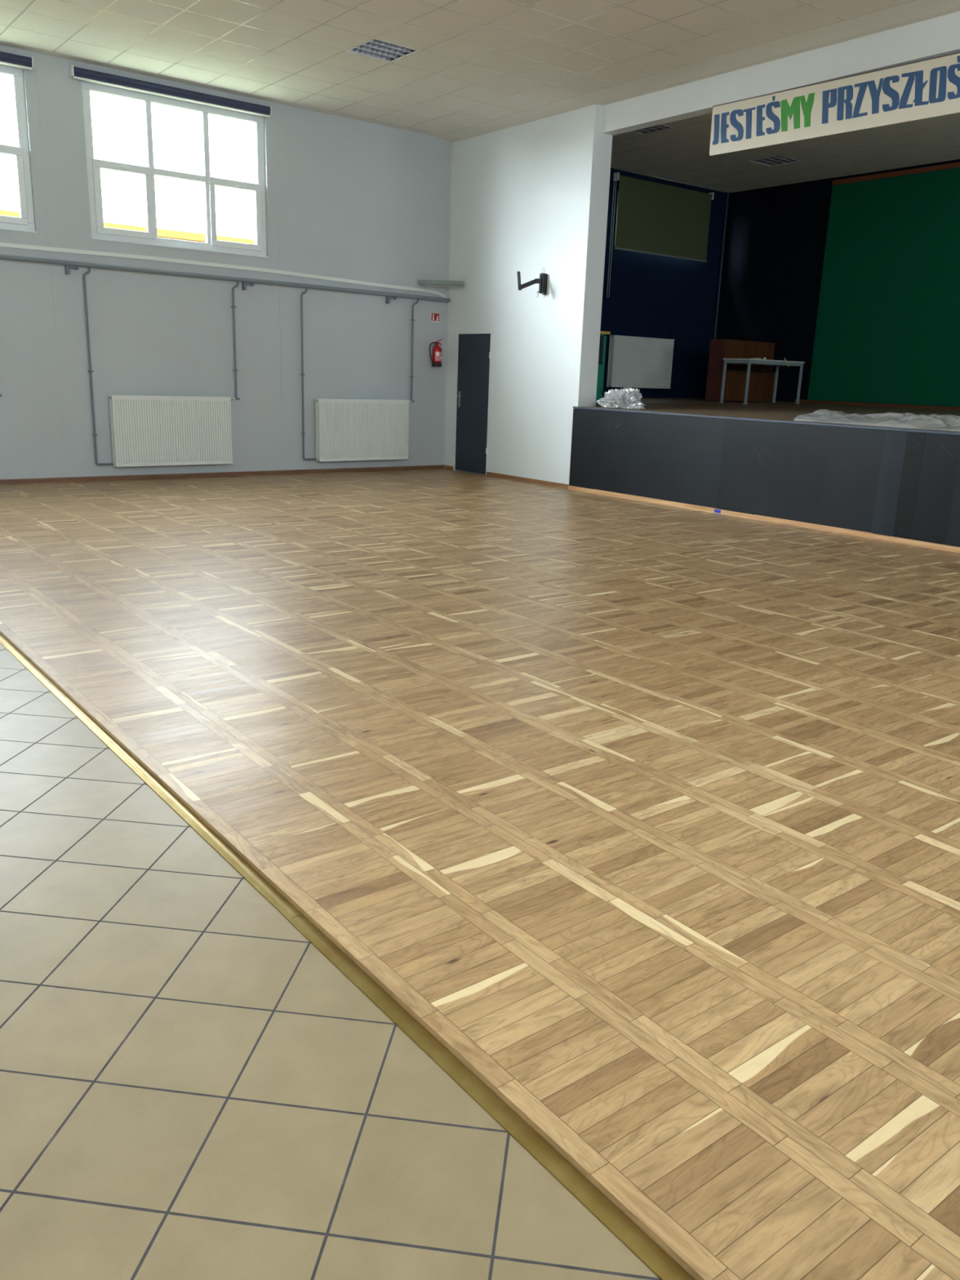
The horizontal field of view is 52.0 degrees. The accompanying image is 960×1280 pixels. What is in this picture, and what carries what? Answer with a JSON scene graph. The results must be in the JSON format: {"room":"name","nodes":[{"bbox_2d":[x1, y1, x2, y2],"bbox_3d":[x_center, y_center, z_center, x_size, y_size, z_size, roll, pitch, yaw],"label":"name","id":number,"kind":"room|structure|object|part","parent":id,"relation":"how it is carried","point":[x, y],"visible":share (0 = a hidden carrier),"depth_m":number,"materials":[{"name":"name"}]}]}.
{"room":"community hall","nodes":[
{"label":"community hall","id":0,"kind":"room"},
{"bbox_2d":[0,643,660,1279],"bbox_3d":[-4.438,0.205,4.543,3.950,0.050,13.950,-10,19,-37],"label":"floor","id":1,"kind":"structure","parent":0,"point":[191,1088],"depth_m":2.12,"materials":[{"name":"tile"}]},
{"bbox_2d":[0,633,303,921],"bbox_3d":[-3.810,-0.438,6.894,0.045,0.009,10.808,-10,19,-37],"label":"strip","id":2,"kind":"object","parent":1,"relation":"on","point":[289,911],"visible":1,"depth_m":3.51,"materials":[{"name":"gold metal"}]},
{"bbox_2d":[289,915,694,1279],"bbox_3d":[0.427,1.140,1.602,0.045,0.009,3.110,-10,19,-37],"label":"strip","id":3,"kind":"object","parent":1,"relation":"on","point":[623,1228],"visible":1,"depth_m":2.05,"materials":[{"name":"gold metal"}]},
{"bbox_2d":[0,44,726,479],"bbox_3d":[-2.919,-4.875,13.694,19.200,5.150,0.423,-10,19,-37],"label":"wall","id":4,"kind":"structure","parent":0,"point":[346,198],"depth_m":13.52,"materials":[{"name":"paint"}]},
{"bbox_2d":[0,63,36,232],"bbox_3d":[-6.262,-5.538,10.840,2.380,1.760,0.472,-10,19,-37],"label":"window","id":5,"kind":"structure","parent":4,"relation":"in","point":[25,222],"depth_m":11.37,"materials":[{"name":"white plastic"}]},
{"bbox_3d":[-5.590,-5.234,11.249,0.716,0.834,0.058,-10,19,-37],"label":"sash","id":6,"kind":"part","parent":5,"relation":"part of","materials":[{"name":"white plastic"}]},
{"bbox_2d":[0,51,33,70],"bbox_3d":[-6.079,-6.354,10.374,2.543,0.124,0.111,-10,19,-37],"label":"roller blind","id":7,"kind":"object","parent":5,"relation":"attached to","point":[7,59],"visible":1,"depth_m":11.00,"materials":[{"name":"blue fabric"}]},
{"bbox_3d":[-6.169,-4.657,10.914,2.340,0.015,0.072,-10,19,-37],"label":"sill","id":8,"kind":"part","parent":5,"relation":"part of","materials":[{"name":"white plastic"}]},
{"bbox_2d":[64,265,79,275],"bbox_3d":[-4.929,-4.464,11.877,0.141,0.099,0.085,-10,19,-37],"label":"bracket","id":9,"kind":"object","parent":4,"relation":"attached to","point":[67,268],"visible":1,"depth_m":11.83,"materials":[{"name":"grey metal"}]},
{"bbox_3d":[-4.974,-4.458,11.849,0.035,0.099,0.075,-10,19,-37],"label":"plate","id":10,"kind":"part","parent":9,"relation":"part of","materials":[{"name":"grey paint"}]},
{"bbox_2d":[83,266,112,465],"bbox_3d":[-4.781,-3.389,12.282,0.233,2.390,0.101,-5,17,-26],"label":"pipe","id":11,"kind":"object","parent":4,"relation":"attached to","point":[90,371],"visible":1,"depth_m":12.24,"materials":[{"name":"grey metal"}]},
{"bbox_2d":[108,395,232,466],"bbox_3d":[-4.071,-2.771,13.012,1.597,0.890,0.170,-10,19,-37],"label":"radiator","id":12,"kind":"object","parent":4,"relation":"attached to","point":[146,430],"visible":1,"depth_m":12.91,"materials":[{"name":"white metal"}]},
{"bbox_3d":[-4.086,-2.779,13.040,1.585,0.890,0.018,-10,19,-37],"label":"panel","id":13,"kind":"part","parent":12,"relation":"part of","materials":[{"name":"white metal"}]},
{"bbox_2d":[81,80,268,257],"bbox_3d":[-3.908,-5.933,12.607,2.380,1.760,0.472,-10,19,-37],"label":"window","id":14,"kind":"structure","parent":4,"relation":"in","point":[99,232],"depth_m":12.41,"materials":[{"name":"white plastic"}]},
{"bbox_3d":[-4.398,-5.433,12.145,0.716,0.834,0.058,-10,19,-37],"label":"sash","id":15,"kind":"part","parent":14,"relation":"part of","materials":[{"name":"white plastic"}]},
{"bbox_2d":[69,65,271,117],"bbox_3d":[-3.742,-6.745,12.129,2.500,0.124,0.111,-10,19,-37],"label":"roller blind","id":16,"kind":"object","parent":14,"relation":"attached to","point":[80,73],"visible":1,"depth_m":12.03,"materials":[{"name":"blue fabric"}]},
{"bbox_3d":[-3.816,-5.052,12.681,2.340,0.015,0.072,-10,19,-37],"label":"sill","id":17,"kind":"part","parent":14,"relation":"part of","materials":[{"name":"white plastic"}]},
{"bbox_3d":[-3.237,-5.628,13.017,0.716,0.834,0.058,-10,19,-37],"label":"sash","id":18,"kind":"part","parent":14,"relation":"part of","materials":[{"name":"white plastic"}]},
{"bbox_2d":[0,465,444,484],"bbox_3d":[-5.409,-1.984,12.279,12.200,0.078,0.014,-10,19,-37],"label":"baseboard","id":19,"kind":"structure","parent":4,"relation":"attached to","point":[420,467],"depth_m":13.50,"materials":[{"name":"brown wood"}]},
{"bbox_2d":[0,242,446,297],"bbox_3d":[-5.298,-4.560,11.589,12.040,0.199,0.027,-10,19,-37],"label":"duct","id":20,"kind":"object","parent":4,"relation":"attached to","point":[2,244],"visible":1,"depth_m":12.86,"materials":[{"name":"white plastic"}]},
{"bbox_2d":[0,253,452,302],"bbox_3d":[-5.262,-4.457,11.537,12.168,0.114,0.055,-10,19,-37],"label":"pipe","id":21,"kind":"object","parent":4,"relation":"attached to","point":[10,257],"visible":1,"depth_m":12.81,"materials":[{"name":"grey metal"}]},
{"bbox_2d":[231,280,239,399],"bbox_3d":[-3.293,-4.036,13.272,0.124,1.542,0.106,2,15,1],"label":"pipe","id":22,"kind":"object","parent":4,"relation":"attached to","point":[235,370],"visible":1,"depth_m":13.27,"materials":[{"name":"grey metal"}]},
{"bbox_2d":[241,282,253,290],"bbox_3d":[-3.123,-4.759,13.236,0.141,0.099,0.085,-10,19,-37],"label":"bracket","id":23,"kind":"object","parent":4,"relation":"attached to","point":[243,284],"visible":1,"depth_m":13.19,"materials":[{"name":"grey metal"}]},
{"bbox_3d":[-3.168,-4.753,13.208,0.035,0.099,0.075,-10,19,-37],"label":"plate","id":24,"kind":"part","parent":23,"relation":"part of","materials":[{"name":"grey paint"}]},
{"bbox_2d":[300,288,316,460],"bbox_3d":[-2.453,-3.770,14.034,0.233,2.381,0.101,-5,17,-26],"label":"pipe","id":25,"kind":"object","parent":4,"relation":"attached to","point":[302,374],"visible":1,"depth_m":13.99,"materials":[{"name":"grey metal"}]},
{"bbox_2d":[315,398,409,461],"bbox_3d":[-1.761,-3.153,14.748,1.560,0.890,0.170,-10,19,-37],"label":"radiator","id":26,"kind":"object","parent":4,"relation":"attached to","point":[347,429],"visible":1,"depth_m":14.65,"materials":[{"name":"white metal"}]},
{"bbox_2d":[386,296,396,303],"bbox_3d":[-1.316,-5.045,14.598,0.141,0.099,0.085,-10,19,-37],"label":"bracket","id":27,"kind":"object","parent":4,"relation":"attached to","point":[388,298],"visible":1,"depth_m":14.55,"materials":[{"name":"grey metal"}]},
{"bbox_3d":[-1.361,-5.039,14.570,0.035,0.099,0.075,-10,19,-37],"label":"plate","id":28,"kind":"part","parent":27,"relation":"part of","materials":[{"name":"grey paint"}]},
{"bbox_2d":[409,298,418,402],"bbox_3d":[-1.009,-4.408,14.990,0.124,1.520,0.106,2,15,1],"label":"pipe","id":29,"kind":"object","parent":4,"relation":"attached to","point":[417,301],"visible":1,"depth_m":14.98,"materials":[{"name":"grey metal"}]},
{"bbox_2d":[431,312,439,322],"bbox_3d":[-0.690,-4.975,15.172,0.155,0.133,0.006,-10,19,-37],"label":"sign","id":30,"kind":"object","parent":4,"relation":"attached to","point":[434,317],"visible":1,"depth_m":15.17,"materials":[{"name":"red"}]},
{"bbox_2d":[429,338,443,366],"bbox_3d":[-0.676,-4.446,15.211,0.162,0.418,0.222,6,16,15],"label":"fire extinguisher","id":31,"kind":"object","parent":4,"relation":"attached to","point":[437,349],"visible":1,"depth_m":15.19,"materials":[{"name":"red metal"}]},
{"bbox_2d":[419,279,464,287],"bbox_3d":[-0.571,-5.389,14.874,0.676,0.085,0.240,2,15,1],"label":"lamp","id":32,"kind":"object","parent":4,"relation":"attached to","point":[423,282],"visible":1,"depth_m":14.77,"materials":[{"name":"grey metal"}]},
{"bbox_2d":[614,190,618,245],"bbox_3d":[3.183,-7.435,17.657,2.230,0.900,0.070,-10,19,-37],"label":"window","id":33,"kind":"structure","parent":4,"relation":"in","point":[618,190],"depth_m":17.00,"materials":[{"name":"white plastic"}]},
{"bbox_2d":[606,334,674,388],"bbox_3d":[2.918,-5.056,17.926,1.562,0.886,0.175,-10,19,-37],"label":"radiator","id":34,"kind":"object","parent":4,"relation":"attached to","point":[633,362],"visible":1,"depth_m":17.80,"materials":[{"name":"white metal"}]},
{"bbox_3d":[2.902,-5.064,17.956,1.550,0.886,0.018,-10,19,-37],"label":"panel","id":35,"kind":"part","parent":34,"relation":"part of","materials":[{"name":"white metal"}]},
{"bbox_2d":[606,172,714,297],"bbox_3d":[3.227,-7.096,17.605,2.534,2.004,0.114,-10,19,-37],"label":"roller blind","id":36,"kind":"object","parent":4,"relation":"attached to","point":[654,218],"visible":1,"depth_m":17.43,"materials":[{"name":"green fabric"}]},
{"bbox_3d":[2.257,-6.888,16.861,0.058,1.924,0.007,-10,19,-37],"label":"pull chain","id":37,"kind":"part","parent":36,"relation":"part of","materials":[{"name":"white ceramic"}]},
{"bbox_2d":[0,0,959,142],"bbox_3d":[-1.070,-5.036,5.569,11.902,0.020,13.815,-10,19,-37],"label":"ceiling","id":38,"kind":"structure","parent":0,"point":[478,61],"depth_m":10.36,"materials":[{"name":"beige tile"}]},
{"bbox_2d":[345,38,421,62],"bbox_3d":[-1.056,-6.458,10.681,0.596,0.107,0.596,-10,19,-37],"label":"ceiling light","id":39,"kind":"object","parent":38,"relation":"attached to","point":[375,48],"visible":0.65,"depth_m":10.73,"materials":[{"name":"white metal"}]},
{"bbox_2d":[507,0,545,7],"bbox_3d":[0.405,-5.893,8.863,0.596,0.062,0.596,-10,19,-37],"label":"ceiling vent","id":40,"kind":"object","parent":38,"relation":"in","point":[527,3],"visible":1,"depth_m":9.16,"materials":[{"name":"beige metal"}]},
{"bbox_2d":[0,468,959,1279],"bbox_3d":[0.409,-0.626,8.178,8.220,0.050,13.950,-10,19,-37],"label":"floor","id":41,"kind":"structure","parent":0,"point":[646,814],"depth_m":3.73,"materials":[{"name":"brown wood"}]},
{"bbox_2d":[568,406,959,546],"bbox_3d":[3.642,-1.740,10.488,0.050,1.115,7.830,-10,19,-37],"label":"stage","id":42,"kind":"object","parent":41,"relation":"on","point":[891,482],"visible":1,"depth_m":10.84,"materials":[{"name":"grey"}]},
{"bbox_3d":[2.049,-2.319,12.480,0.030,1.087,2.599,-10,19,-37],"label":"panel","id":43,"kind":"part","parent":42,"relation":"part of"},
{"bbox_3d":[3.443,-1.800,10.739,0.030,1.087,1.979,-10,19,-37],"label":"panel","id":44,"kind":"part","parent":42,"relation":"part of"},
{"bbox_3d":[4.121,-1.548,9.893,0.030,1.087,0.244,-10,19,-37],"label":"panel","id":45,"kind":"part","parent":42,"relation":"part of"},
{"bbox_3d":[4.252,-1.499,9.730,0.030,1.087,0.184,-10,19,-37],"label":"panel","id":46,"kind":"part","parent":42,"relation":"part of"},
{"bbox_3d":[5.167,-1.158,8.588,0.030,1.087,2.819,-10,19,-37],"label":"panel","id":47,"kind":"part","parent":42,"relation":"part of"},
{"bbox_2d":[444,104,612,484],"bbox_3d":[0.570,-4.888,14.195,0.330,5.150,3.065,-10,19,-37],"label":"wall","id":48,"kind":"structure","parent":0,"point":[526,198],"depth_m":13.74,"materials":[{"name":"paint"}]},
{"bbox_2d":[453,331,492,475],"bbox_3d":[-0.126,-3.637,15.114,0.104,2.110,0.872,-10,19,-37],"label":"door","id":49,"kind":"structure","parent":48,"relation":"in","point":[473,353],"depth_m":15.11,"materials":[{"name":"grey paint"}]},
{"bbox_3d":[-0.321,-3.761,15.356,0.008,0.240,0.040,-10,19,-37],"label":"handle plate","id":50,"kind":"part","parent":49,"relation":"part of","materials":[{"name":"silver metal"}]},
{"bbox_2d":[516,267,547,297],"bbox_3d":[0.705,-4.873,13.371,0.455,0.394,0.078,-6,17,-28],"label":"wall bracket","id":51,"kind":"object","parent":48,"relation":"attached to","point":[542,281],"visible":1,"depth_m":13.40,"materials":[{"name":"black metal"}]},
{"bbox_3d":[0.531,-4.857,13.295,0.072,0.236,0.040,-10,19,-37],"label":"support post","id":52,"kind":"part","parent":51,"relation":"part of","materials":[{"name":"black metal"}]},
{"bbox_3d":[0.673,-4.835,13.364,0.334,0.165,0.031,-5,16,-23],"label":"arm","id":53,"kind":"part","parent":51,"relation":"part of","materials":[{"name":"black metal"}]},
{"bbox_3d":[0.822,-4.868,13.427,0.020,0.230,0.024,-10,19,-37],"label":"slide rail","id":54,"kind":"part","parent":51,"relation":"part of","materials":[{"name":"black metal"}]},
{"bbox_3d":[0.893,-4.875,13.481,0.012,0.270,0.070,-10,19,-37],"label":"wall plate","id":55,"kind":"part","parent":51,"relation":"part of","materials":[{"name":"black metal"}]},
{"bbox_2d":[444,465,959,552],"bbox_3d":[2.706,-1.570,11.767,0.056,0.058,10.834,-10,19,-37],"label":"baseboard","id":56,"kind":"structure","parent":48,"relation":"attached to","point":[811,526],"depth_m":11.29,"materials":[{"name":"brown wood"}]},
{"bbox_2d":[714,509,720,513],"bbox_3d":[2.803,-1.520,11.601,0.002,0.038,0.095,-10,19,-37],"label":"tape piece","id":57,"kind":"object","parent":56,"relation":"attached to","point":[715,510],"visible":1,"depth_m":11.60,"materials":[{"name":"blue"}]},
{"bbox_2d":[583,397,959,432],"bbox_3d":[5.459,-3.033,13.215,6.420,0.083,11.350,-10,19,-37],"label":"floor","id":58,"kind":"structure","parent":0,"point":[779,411],"depth_m":14.38,"materials":[{"name":"brown wood"}]},
{"bbox_2d":[595,330,610,404],"bbox_3d":[1.500,-3.933,14.195,0.550,1.013,0.430,-10,19,-37],"label":"lectern","id":59,"kind":"object","parent":58,"relation":"on","point":[602,338],"visible":0.18,"depth_m":14.14,"materials":[{"name":"teal paint"}]},
{"bbox_3d":[1.486,-4.174,14.126,0.410,0.400,0.370,-10,19,-37],"label":"dark panel","id":60,"kind":"part","parent":59,"relation":"part of","materials":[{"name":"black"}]},
{"bbox_2d":[595,387,645,408],"bbox_3d":[1.886,-3.210,13.021,0.502,0.267,0.826,-10,19,-37],"label":"plastic film","id":61,"kind":"object","parent":58,"relation":"on","point":[625,397],"visible":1,"depth_m":12.88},
{"bbox_2d":[712,191,729,339],"bbox_3d":[4.571,-6.562,18.851,0.060,3.733,0.060,-10,19,-37],"label":"riser pipe","id":62,"kind":"object","parent":58,"relation":"on","point":[727,193],"visible":0.6,"depth_m":18.68,"materials":[{"name":"blue"}]},
{"bbox_2d":[705,339,775,401],"bbox_3d":[4.643,-4.745,17.359,1.405,1.016,0.430,-10,19,-37],"label":"base cabinet","id":63,"kind":"object","parent":58,"relation":"on","point":[762,377],"visible":0.81,"depth_m":17.10,"materials":[{"name":"brown wood"}]},
{"bbox_3d":[4.072,-4.659,16.993,0.030,1.001,0.320,-10,19,-37],"label":"panel","id":64,"kind":"part","parent":63,"relation":"part of","materials":[{"name":"brown wood"}]},
{"bbox_3d":[5.142,-4.838,17.796,0.030,1.001,0.320,-10,19,-37],"label":"panel","id":65,"kind":"part","parent":63,"relation":"part of","materials":[{"name":"brown wood"}]},
{"bbox_2d":[720,358,804,404],"bbox_3d":[4.756,-4.347,16.568,1.486,0.716,0.550,-10,19,-37],"label":"table","id":66,"kind":"object","parent":58,"relation":"on","point":[739,361],"visible":0.99,"depth_m":16.31,"materials":[{"name":"grey metal"}]},
{"bbox_3d":[4.048,-4.301,16.335,0.034,0.682,0.034,-10,19,-37],"label":"leg","id":67,"kind":"part","parent":66,"relation":"part of","materials":[{"name":"grey paint"}]},
{"bbox_3d":[4.344,-4.191,15.965,0.034,0.682,0.034,-10,19,-37],"label":"leg","id":68,"kind":"part","parent":66,"relation":"part of","materials":[{"name":"grey paint"}]},
{"bbox_3d":[5.170,-4.498,17.175,0.034,0.664,0.034,-10,19,-37],"label":"leg","id":69,"kind":"part","parent":66,"relation":"part of","materials":[{"name":"grey paint"}]},
{"bbox_3d":[5.466,-4.388,16.806,0.034,0.664,0.034,-10,19,-37],"label":"leg","id":70,"kind":"part","parent":66,"relation":"part of","materials":[{"name":"grey paint"}]},
{"bbox_2d":[793,408,959,431],"bbox_3d":[4.673,-2.187,9.825,0.875,0.157,3.270,-10,19,-37],"label":"plastic film","id":71,"kind":"object","parent":58,"relation":"on","point":[908,420],"visible":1,"depth_m":10.04,"materials":[{"name":"plastic"}]},
{"bbox_2d":[601,11,959,135],"bbox_3d":[4.006,-5.865,9.520,0.190,0.595,7.785,-10,19,-37],"label":"beam","id":72,"kind":"structure","parent":0,"point":[939,36],"depth_m":10.31,"materials":[{"name":"paint"}]},
{"bbox_2d":[709,52,959,155],"bbox_3d":[3.812,-5.331,9.717,0.023,0.556,3.880,-10,19,-37],"label":"banner","id":73,"kind":"object","parent":72,"relation":"attached to","point":[927,88],"visible":1,"depth_m":9.90,"materials":[{"name":"white fabric"}]},
{"bbox_3d":[3.821,-5.571,9.653,0.021,0.058,3.880,-10,19,-37],"label":"rail","id":74,"kind":"part","parent":73,"relation":"part of","materials":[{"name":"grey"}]},
{"bbox_2d":[610,112,959,192],"bbox_3d":[5.740,-6.776,12.592,6.458,0.020,11.758,-10,19,-37],"label":"ceiling","id":75,"kind":"structure","parent":0,"point":[680,153],"depth_m":15.23,"materials":[{"name":"beige paint"}]},
{"bbox_2d":[630,124,674,134],"bbox_3d":[2.321,-7.285,13.874,0.596,0.107,0.596,-10,19,-37],"label":"ceiling light","id":76,"kind":"object","parent":75,"relation":"attached to","point":[660,127],"visible":0.29,"depth_m":14.02,"materials":[{"name":"grey metal"}]},
{"bbox_2d":[748,155,801,166],"bbox_3d":[4.699,-7.684,15.659,0.596,0.107,0.596,-10,19,-37],"label":"ceiling light","id":77,"kind":"object","parent":75,"relation":"attached to","point":[778,160],"visible":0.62,"depth_m":15.71,"materials":[{"name":"grey metal"}]},
{"bbox_2d":[715,159,959,435],"bbox_3d":[8.025,-4.869,15.000,0.300,5.100,11.770,-10,19,-37],"label":"wall","id":78,"kind":"structure","parent":0,"point":[775,240],"depth_m":17.85,"materials":[{"name":"black paint"}]},
{"bbox_2d":[794,399,959,410],"bbox_3d":[8.562,-3.287,14.323,0.014,0.060,9.330,-10,19,-37],"label":"baseboard","id":79,"kind":"structure","parent":78,"relation":"attached to","point":[954,408],"depth_m":16.56,"materials":[{"name":"brown wood"}]},
{"bbox_2d":[807,161,959,406],"bbox_3d":[8.714,-5.041,13.754,0.045,3.622,9.075,-10,19,-37],"label":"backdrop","id":80,"kind":"structure","parent":78,"relation":"attached to","point":[887,328],"depth_m":16.16,"materials":[{"name":"green fabric"},{"name":"orange brown wood"}]},
{"label":"outside","id":81,"kind":"structure","parent":0,"visible":0},
{"bbox_3d":[-28.127,-12.494,50.430,180.000,0.100,89.580,-10,19,-37],"label":"ground","id":82,"kind":"structure","parent":81,"visible":0},
{"bbox_2d":[0,209,254,244],"bbox_3d":[-13.392,-7.851,25.126,52.400,5.125,8.100,-10,19,-37],"label":"neighbouring building","id":83,"kind":"structure","parent":82,"relation":"on","point":[164,233],"depth_m":23.95,"materials":[{"name":"yellow"}]}
]}

